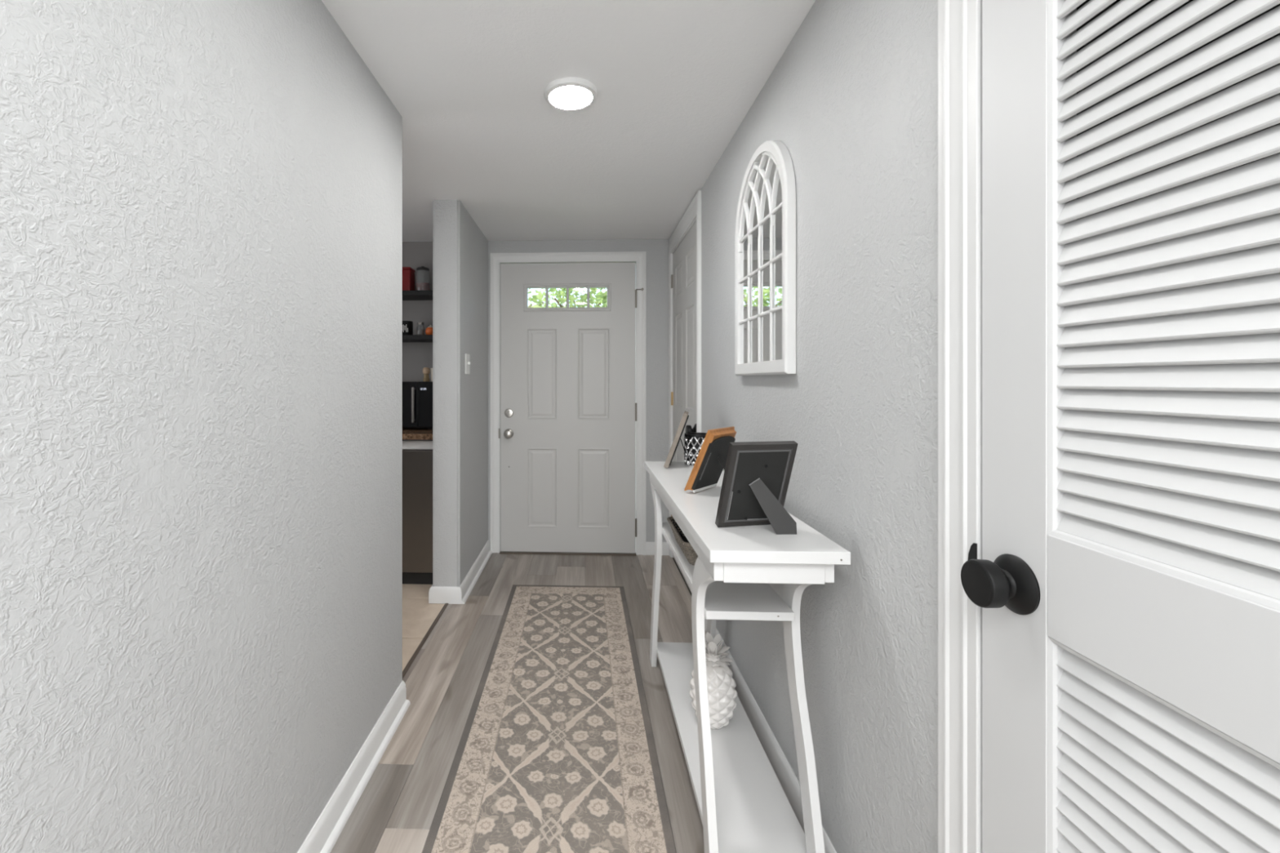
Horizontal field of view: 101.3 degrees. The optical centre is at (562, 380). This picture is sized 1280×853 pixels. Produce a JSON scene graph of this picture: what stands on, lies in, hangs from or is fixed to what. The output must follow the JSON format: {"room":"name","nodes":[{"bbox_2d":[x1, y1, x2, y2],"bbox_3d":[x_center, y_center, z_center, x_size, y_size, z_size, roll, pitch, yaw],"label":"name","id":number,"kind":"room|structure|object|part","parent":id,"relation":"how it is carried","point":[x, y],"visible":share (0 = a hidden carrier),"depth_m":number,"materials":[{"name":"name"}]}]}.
{"room":"entrance hallway","nodes":[
{"label":"entrance hallway","id":0,"kind":"room"},
{"bbox_2d":[0,0,488,852],"bbox_3d":[-0.673,0.110,1.843,0.149,2.180,3.825,0,0,2],"label":"wall","id":1,"kind":"structure","parent":0,"point":[201,201],"depth_m":0.93,"materials":[{"name":"grey paint"}]},
{"bbox_2d":[297,680,410,852],"bbox_3d":[-0.623,1.157,0.930,0.031,0.087,2.005,0,0,2],"label":"baseboard","id":2,"kind":"structure","parent":1,"relation":"attached to","point":[325,833],"depth_m":1.50,"materials":[{"name":"white paint"}]},
{"bbox_2d":[428,539,492,604],"bbox_3d":[-0.605,1.157,3.224,0.195,0.087,0.850,0,0,2],"label":"baseboard","id":3,"kind":"structure","parent":1,"relation":"attached to","point":[437,594],"depth_m":2.84,"materials":[{"name":"white paint"}]},
{"bbox_3d":[-0.516,1.192,3.221,0.016,0.017,0.848,0,0,2],"label":"shoe molding","id":4,"kind":"part","parent":3,"relation":"part of","materials":[{"name":"white paint"}]},
{"bbox_2d":[465,353,470,373],"bbox_3d":[-0.539,-0.097,2.991,0.019,0.116,0.100,0,0,2],"label":"light switch","id":5,"kind":"object","parent":1,"relation":"attached to","point":[467,356],"visible":1,"depth_m":2.97,"materials":[{"name":"white plastic"}]},
{"bbox_2d":[330,552,706,852],"bbox_3d":[-1.071,1.230,1.858,3.900,0.060,3.820,0,0,2],"label":"floor","id":6,"kind":"structure","parent":0,"point":[395,811],"depth_m":2.07,"materials":[{"name":"grey wood"}]},
{"bbox_2d":[402,440,432,584],"bbox_3d":[-0.991,0.774,3.341,0.600,0.858,0.610,0,0,2],"label":"dishwasher","id":7,"kind":"object","parent":6,"relation":"on","point":[417,455],"visible":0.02,"depth_m":3.03,"materials":[{"name":"grey metal"}]},
{"bbox_2d":[402,428,432,440],"bbox_3d":[-1.372,0.327,3.354,1.370,0.040,0.655,0,0,2],"label":"countertop","id":8,"kind":"structure","parent":7,"relation":"on","point":[408,434],"depth_m":3.01,"materials":[{"name":"brown stone"}]},
{"bbox_2d":[402,381,432,429],"bbox_3d":[-1.054,0.155,3.417,0.500,0.302,0.382,0,0,2],"label":"microwave","id":9,"kind":"object","parent":8,"relation":"on","point":[417,396],"visible":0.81,"depth_m":3.25,"materials":[{"name":"black metal"}]},
{"bbox_3d":[-1.108,0.151,3.268,0.405,0.290,0.025,0,0,2],"label":"door","id":10,"kind":"part","parent":9,"relation":"part of","materials":[{"name":"black glass"}]},
{"bbox_3d":[-0.927,0.150,3.228,0.014,0.223,0.014,0,0,2],"label":"handle","id":11,"kind":"part","parent":9,"relation":"part of","materials":[{"name":"silver metal"}]},
{"bbox_3d":[-0.857,0.151,3.257,0.092,0.290,0.025,0,0,2],"label":"control panel","id":12,"kind":"part","parent":9,"relation":"part of","materials":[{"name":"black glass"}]},
{"bbox_2d":[422,367,430,381],"bbox_3d":[-0.889,-0.042,3.401,0.048,0.092,0.048,0,0,2],"label":"pepper grinder","id":13,"kind":"object","parent":9,"relation":"on","point":[426,371],"visible":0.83,"depth_m":3.38,"materials":[{"name":"brown wood"}]},
{"bbox_2d":[430,368,432,381],"bbox_3d":[-0.839,-0.040,3.409,0.051,0.087,0.051,0,0,2],"label":"paper cup","id":14,"kind":"object","parent":9,"relation":"on","point":[430,368],"visible":0.34,"depth_m":3.39,"materials":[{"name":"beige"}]},
{"bbox_3d":[-1.003,0.372,3.058,0.596,0.055,0.035,0,0,2],"label":"control panel","id":15,"kind":"part","parent":7,"relation":"part of","materials":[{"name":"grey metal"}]},
{"bbox_2d":[402,603,448,678],"bbox_3d":[-0.641,1.204,2.375,0.019,0.016,0.910,0,0,2],"label":"trim","id":16,"kind":"structure","parent":6,"relation":"on","point":[420,646],"depth_m":2.38,"materials":[{"name":"brown"}]},
{"bbox_2d":[422,584,676,852],"bbox_3d":[-0.011,1.196,1.882,0.645,0.008,2.300,0,0,2],"label":"runner rug","id":17,"kind":"object","parent":6,"relation":"on","point":[556,753],"visible":1,"depth_m":1.71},
{"bbox_2d":[644,461,850,852],"bbox_3d":[0.486,0.780,1.711,0.292,0.840,1.230,0,0,2],"label":"console table","id":18,"kind":"object","parent":6,"relation":"on","point":[744,806],"visible":0.93,"depth_m":1.30,"materials":[{"name":"white laminate"}]},
{"bbox_3d":[0.382,0.817,2.129,0.020,0.767,0.228,0,0,2],"label":"leg","id":19,"kind":"part","parent":18,"relation":"part of","materials":[{"name":"white laminate"}]},
{"bbox_2d":[663,410,688,468],"bbox_3d":[0.487,0.246,2.210,0.101,0.230,0.176,0,0,15],"label":"photo frame","id":20,"kind":"object","parent":18,"relation":"on","point":[677,439],"visible":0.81,"depth_m":2.13,"materials":[{"name":"beige wood"}]},
{"bbox_2d":[666,516,697,564],"bbox_3d":[0.466,0.530,1.734,0.191,0.076,0.319,0,0,2],"label":"wicker basket","id":21,"kind":"object","parent":18,"relation":"on","point":[690,553],"visible":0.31,"depth_m":1.66,"materials":[{"name":"black"}]},
{"bbox_2d":[684,432,706,467],"bbox_3d":[0.571,0.291,2.192,0.116,0.137,0.116,0,0,2],"label":"candle holder","id":22,"kind":"object","parent":18,"relation":"on","point":[693,442],"visible":0.52,"depth_m":2.15,"materials":[{"name":"black"}]},
{"bbox_3d":[0.344,0.817,1.251,0.020,0.767,0.228,0,0,2],"label":"leg","id":23,"kind":"part","parent":18,"relation":"part of","materials":[{"name":"white laminate"}]},
{"bbox_2d":[684,426,736,493],"bbox_3d":[0.499,0.257,1.676,0.140,0.210,0.172,0,0,44],"label":"photo frame","id":24,"kind":"object","parent":18,"relation":"on","point":[710,462],"visible":0.89,"depth_m":1.65,"materials":[{"name":"orange wood"}]},
{"bbox_3d":[0.540,0.300,1.664,0.082,0.123,0.037,0,0,18],"label":"easel leg","id":25,"kind":"part","parent":24,"relation":"part of","materials":[{"name":"black"}]},
{"bbox_3d":[0.617,0.817,2.119,0.020,0.767,0.228,0,0,2],"label":"leg","id":26,"kind":"part","parent":18,"relation":"part of","materials":[{"name":"white laminate"}]},
{"bbox_2d":[688,631,737,729],"bbox_3d":[0.490,0.972,1.692,0.152,0.280,0.152,0,0,2],"label":"pineapple","id":27,"kind":"object","parent":18,"relation":"on","point":[722,692],"visible":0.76,"depth_m":1.65,"materials":[{"name":"white ceramic"}]},
{"bbox_2d":[662,522,794,621],"bbox_3d":[0.481,0.580,1.685,0.215,0.021,0.808,0,0,2],"label":"shelf","id":28,"kind":"object","parent":18,"relation":"attached to","point":[723,601],"depth_m":1.35,"materials":[{"name":"white laminate"}]},
{"bbox_2d":[657,641,806,852],"bbox_3d":[0.494,1.123,1.692,0.240,0.021,1.043,0,0,2],"label":"shelf","id":29,"kind":"object","parent":18,"relation":"attached to","point":[754,813],"depth_m":1.46,"materials":[{"name":"white laminate"}]},
{"bbox_2d":[715,440,797,533],"bbox_3d":[0.467,0.251,1.252,0.166,0.216,0.096,0,0,-10],"label":"photo frame","id":30,"kind":"object","parent":18,"relation":"on","point":[757,476],"visible":1,"depth_m":1.24,"materials":[{"name":"grey paint"}]},
{"bbox_3d":[0.497,0.296,1.228,0.106,0.127,0.018,0,0,13],"label":"easel leg","id":31,"kind":"part","parent":30,"relation":"part of","materials":[{"name":"grey"}]},
{"bbox_3d":[0.579,0.817,1.240,0.020,0.767,0.228,0,0,2],"label":"leg","id":32,"kind":"part","parent":18,"relation":"part of","materials":[{"name":"white laminate"}]},
{"bbox_2d":[402,239,668,543],"bbox_3d":[-1.143,0.110,3.733,3.794,2.180,0.120,0,0,2],"label":"wall","id":33,"kind":"structure","parent":0,"point":[656,251],"depth_m":3.60,"materials":[{"name":"grey paint"}]},
{"bbox_2d":[402,290,432,300],"bbox_3d":[-1.318,-0.584,3.570,1.260,0.033,0.219,0,0,2],"label":"floating shelf","id":34,"kind":"object","parent":33,"relation":"attached to","point":[406,295],"visible":0.02,"depth_m":3.46,"materials":[{"name":"black wood"}]},
{"bbox_2d":[402,266,415,290],"bbox_3d":[-1.076,-0.683,3.550,0.112,0.166,0.112,0,0,2],"label":"canister","id":35,"kind":"object","parent":34,"relation":"on","point":[408,273],"visible":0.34,"depth_m":3.49,"materials":[{"name":"red metal"}]},
{"bbox_3d":[-1.076,-0.758,3.550,0.112,0.016,0.112,0,0,2],"label":"lid","id":36,"kind":"part","parent":35,"relation":"part of","materials":[{"name":"red metal"}]},
{"bbox_2d":[416,266,430,290],"bbox_3d":[-0.950,-0.691,3.544,0.092,0.180,0.092,0,0,2],"label":"storage jar","id":37,"kind":"object","parent":34,"relation":"on","point":[423,274],"visible":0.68,"depth_m":3.51,"materials":[{"name":"clear glass"}]},
{"bbox_3d":[-0.950,-0.764,3.544,0.084,0.032,0.084,0,0,2],"label":"lid","id":38,"kind":"part","parent":37,"relation":"part of","materials":[{"name":"black"}]},
{"bbox_2d":[402,334,432,342],"bbox_3d":[-1.318,-0.288,3.570,1.260,0.033,0.219,0,0,2],"label":"floating shelf","id":39,"kind":"object","parent":33,"relation":"attached to","point":[406,338],"visible":0.02,"depth_m":3.45,"materials":[{"name":"black wood"}]},
{"bbox_2d":[402,320,413,334],"bbox_3d":[-1.067,-0.354,3.538,0.101,0.098,0.090,0,0,40],"label":"mug","id":40,"kind":"object","parent":39,"relation":"on","point":[407,326],"visible":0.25,"depth_m":3.50,"materials":[{"name":"black ceramic"}]},
{"bbox_2d":[416,322,424,334],"bbox_3d":[-0.966,-0.352,3.545,0.052,0.093,0.052,0,0,2],"label":"spice jar","id":41,"kind":"object","parent":39,"relation":"on","point":[420,328],"visible":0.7,"depth_m":3.52,"materials":[{"name":"clear glass"}]},
{"bbox_2d":[425,324,432,334],"bbox_3d":[-0.895,-0.343,3.532,0.070,0.075,0.070,0,0,2],"label":"pot","id":42,"kind":"object","parent":39,"relation":"on","point":[428,331],"visible":0.7,"depth_m":3.50,"materials":[{"name":"orange ceramic"}]},
{"bbox_2d":[490,251,645,555],"bbox_3d":[0.036,0.154,3.612,1.082,2.092,0.018,0,0,2],"label":"trim","id":43,"kind":"structure","parent":33,"relation":"attached to","point":[641,255],"depth_m":3.61,"materials":[{"name":"white paint"}]},
{"bbox_2d":[497,258,644,555],"bbox_3d":[0.053,0.181,3.627,1.014,2.046,0.188,0,0,2],"label":"door","id":44,"kind":"structure","parent":33,"relation":"in","point":[568,378],"depth_m":3.60,"materials":[{"name":"grey paint"}]},
{"bbox_3d":[-0.373,0.366,3.587,0.066,0.066,0.071,0,0,2],"label":"knob","id":45,"kind":"part","parent":44,"relation":"part of","materials":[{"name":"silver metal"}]},
{"bbox_3d":[-0.140,-0.049,3.622,0.213,0.635,0.022,0,0,2],"label":"panel","id":46,"kind":"part","parent":44,"relation":"part of","materials":[{"name":"grey paint"}]},
{"bbox_3d":[-0.140,0.742,3.622,0.213,0.554,0.022,0,0,2],"label":"panel","id":47,"kind":"part","parent":44,"relation":"part of","materials":[{"name":"grey paint"}]},
{"bbox_3d":[0.034,-0.578,3.615,0.605,0.190,0.039,0,0,2],"label":"lite frame","id":48,"kind":"part","parent":44,"relation":"part of","materials":[{"name":"grey paint"}]},
{"bbox_3d":[0.038,1.198,3.654,0.946,0.013,0.135,0,0,2],"label":"sill","id":49,"kind":"part","parent":44,"relation":"part of","materials":[{"name":"brown"}]},
{"bbox_3d":[0.217,-0.049,3.606,0.225,0.635,0.022,0,0,2],"label":"panel","id":50,"kind":"part","parent":44,"relation":"part of","materials":[{"name":"grey paint"}]},
{"bbox_3d":[0.217,0.742,3.606,0.225,0.554,0.022,0,0,2],"label":"panel","id":51,"kind":"part","parent":44,"relation":"part of","materials":[{"name":"grey paint"}]},
{"bbox_2d":[645,542,668,555],"bbox_3d":[0.661,1.157,3.587,0.176,0.087,0.015,0,0,2],"label":"baseboard","id":52,"kind":"structure","parent":33,"relation":"attached to","point":[650,546],"depth_m":3.58,"materials":[{"name":"white paint"}]},
{"bbox_2d":[321,0,815,242],"bbox_3d":[-0.019,-1.030,-0.450,6.400,0.100,8.500,0,0,2],"label":"ceiling","id":53,"kind":"structure","parent":0,"point":[675,81],"depth_m":1.80,"materials":[{"name":"white paint"}]},
{"bbox_2d":[544,77,597,110],"bbox_3d":[0.028,-0.969,1.767,0.180,0.021,0.180,0,0,2],"label":"recessed light","id":54,"kind":"object","parent":53,"relation":"in","point":[564,93],"visible":1,"depth_m":1.74,"materials":[{"name":"white paint"}]},
{"bbox_2d":[548,85,592,109],"bbox_3d":[0.028,-0.961,1.767,0.148,0.005,0.148,0,0,2],"label":"diffuser","id":55,"kind":"object","parent":54,"relation":"attached to","point":[560,97],"depth_m":1.76,"materials":[{"name":"white plastic"}]},
{"bbox_2d":[700,0,937,852],"bbox_3d":[0.732,0.110,1.790,0.120,2.180,3.840,0,0,2],"label":"wall","id":56,"kind":"structure","parent":0,"point":[851,98],"depth_m":1.13,"materials":[{"name":"grey paint"}]},
{"bbox_2d":[671,218,696,591],"bbox_3d":[0.764,0.163,3.125,0.171,2.075,0.840,0,0,2],"label":"door","id":57,"kind":"structure","parent":56,"relation":"in","point":[683,277],"depth_m":3.12,"materials":[{"name":"grey paint"}]},
{"bbox_3d":[0.749,-0.642,3.303,0.022,0.205,0.240,0,0,2],"label":"panel","id":58,"kind":"part","parent":57,"relation":"part of","materials":[{"name":"grey paint"}]},
{"bbox_3d":[0.749,-0.130,3.303,0.022,0.600,0.240,0,0,2],"label":"panel","id":59,"kind":"part","parent":57,"relation":"part of","materials":[{"name":"grey paint"}]},
{"bbox_3d":[0.749,0.675,3.303,0.022,0.650,0.240,0,0,2],"label":"panel","id":60,"kind":"part","parent":57,"relation":"part of","materials":[{"name":"grey paint"}]},
{"bbox_3d":[0.734,-0.642,2.953,0.022,0.205,0.240,0,0,2],"label":"panel","id":61,"kind":"part","parent":57,"relation":"part of","materials":[{"name":"grey paint"}]},
{"bbox_3d":[0.734,-0.130,2.953,0.022,0.600,0.240,0,0,2],"label":"panel","id":62,"kind":"part","parent":57,"relation":"part of","materials":[{"name":"grey paint"}]},
{"bbox_3d":[0.708,0.268,2.784,0.019,0.078,0.078,0,0,2],"label":"knob","id":63,"kind":"part","parent":57,"relation":"part of","materials":[{"name":"black"}]},
{"bbox_2d":[668,190,701,557],"bbox_3d":[0.720,0.114,3.120,0.018,2.172,0.930,0,0,2],"label":"trim","id":64,"kind":"structure","parent":56,"relation":"attached to","point":[693,212],"depth_m":2.74,"materials":[{"name":"white paint"}]},
{"bbox_2d":[734,140,795,375],"bbox_3d":[0.653,-0.393,1.712,0.029,0.746,0.498,0,0,2],"label":"arched mirror","id":65,"kind":"object","parent":56,"relation":"attached to","point":[765,237],"visible":1,"depth_m":1.65,"materials":[{"name":"white paint"}]},
{"bbox_2d":[704,616,836,852],"bbox_3d":[0.662,1.157,1.749,0.015,0.087,1.793,0,0,2],"label":"baseboard","id":66,"kind":"structure","parent":56,"relation":"attached to","point":[784,773],"depth_m":1.62,"materials":[{"name":"white paint"}]},
{"bbox_2d":[937,0,967,852],"bbox_3d":[0.606,0.150,0.468,0.018,2.100,0.770,0,0,2],"label":"trim","id":67,"kind":"structure","parent":56,"relation":"attached to","point":[952,14],"depth_m":0.82,"materials":[{"name":"white paint"}]},
{"bbox_2d":[960,0,1279,852],"bbox_3d":[0.646,0.175,0.468,0.178,2.050,0.670,0,0,2],"label":"door","id":68,"kind":"structure","parent":56,"relation":"in","point":[1120,575],"depth_m":0.58,"materials":[{"name":"white paint"}]},
{"bbox_3d":[0.620,0.277,0.787,0.002,0.067,0.018,0,0,2],"label":"strike plate","id":69,"kind":"part","parent":68,"relation":"part of","materials":[{"name":"black metal"}]},
{"bbox_3d":[0.612,0.278,0.713,0.019,0.078,0.078,0,0,2],"label":"knob","id":70,"kind":"part","parent":68,"relation":"part of","materials":[{"name":"black metal"}]},
{"bbox_3d":[0.628,0.261,0.469,0.035,0.131,0.392,0,0,2],"label":"rail","id":71,"kind":"part","parent":68,"relation":"part of","materials":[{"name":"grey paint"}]},
{"bbox_2d":[1076,0,1279,223],"bbox_3d":[1.084,0.110,1.775,0.586,2.180,3.840,0,0,2],"label":"wall","id":72,"kind":"structure","parent":0,"point":[1086,1],"depth_m":0.95,"materials":[{"name":"grey"}]},
{"label":"outside","id":73,"kind":"structure","parent":0,"visible":0},
{"bbox_3d":[0.555,1.360,12.888,28.000,0.080,18.200,0,0,2],"label":"ground","id":74,"kind":"structure","parent":73,"visible":0},
{"bbox_2d":[528,288,555,307],"bbox_3d":[-0.755,-0.310,7.027,1.390,3.263,1.376,0,0,2],"label":"tree","id":75,"kind":"object","parent":74,"relation":"on","point":[540,296],"visible":0.05,"depth_m":6.80,"materials":[{"name":"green plant"}]},
{"bbox_2d":[540,288,607,307],"bbox_3d":[0.235,-0.432,8.590,1.423,3.508,1.367,0,0,2],"label":"tree","id":76,"kind":"object","parent":74,"relation":"on","point":[582,302],"visible":0.16,"depth_m":8.29,"materials":[{"name":"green plant"}]},
{"bbox_2d":[589,288,607,307],"bbox_3d":[0.917,-0.303,6.546,1.262,3.250,1.291,0,0,2],"label":"tree","id":77,"kind":"object","parent":74,"relation":"on","point":[603,300],"visible":0.02,"depth_m":6.56,"materials":[{"name":"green plant"}]}
]}

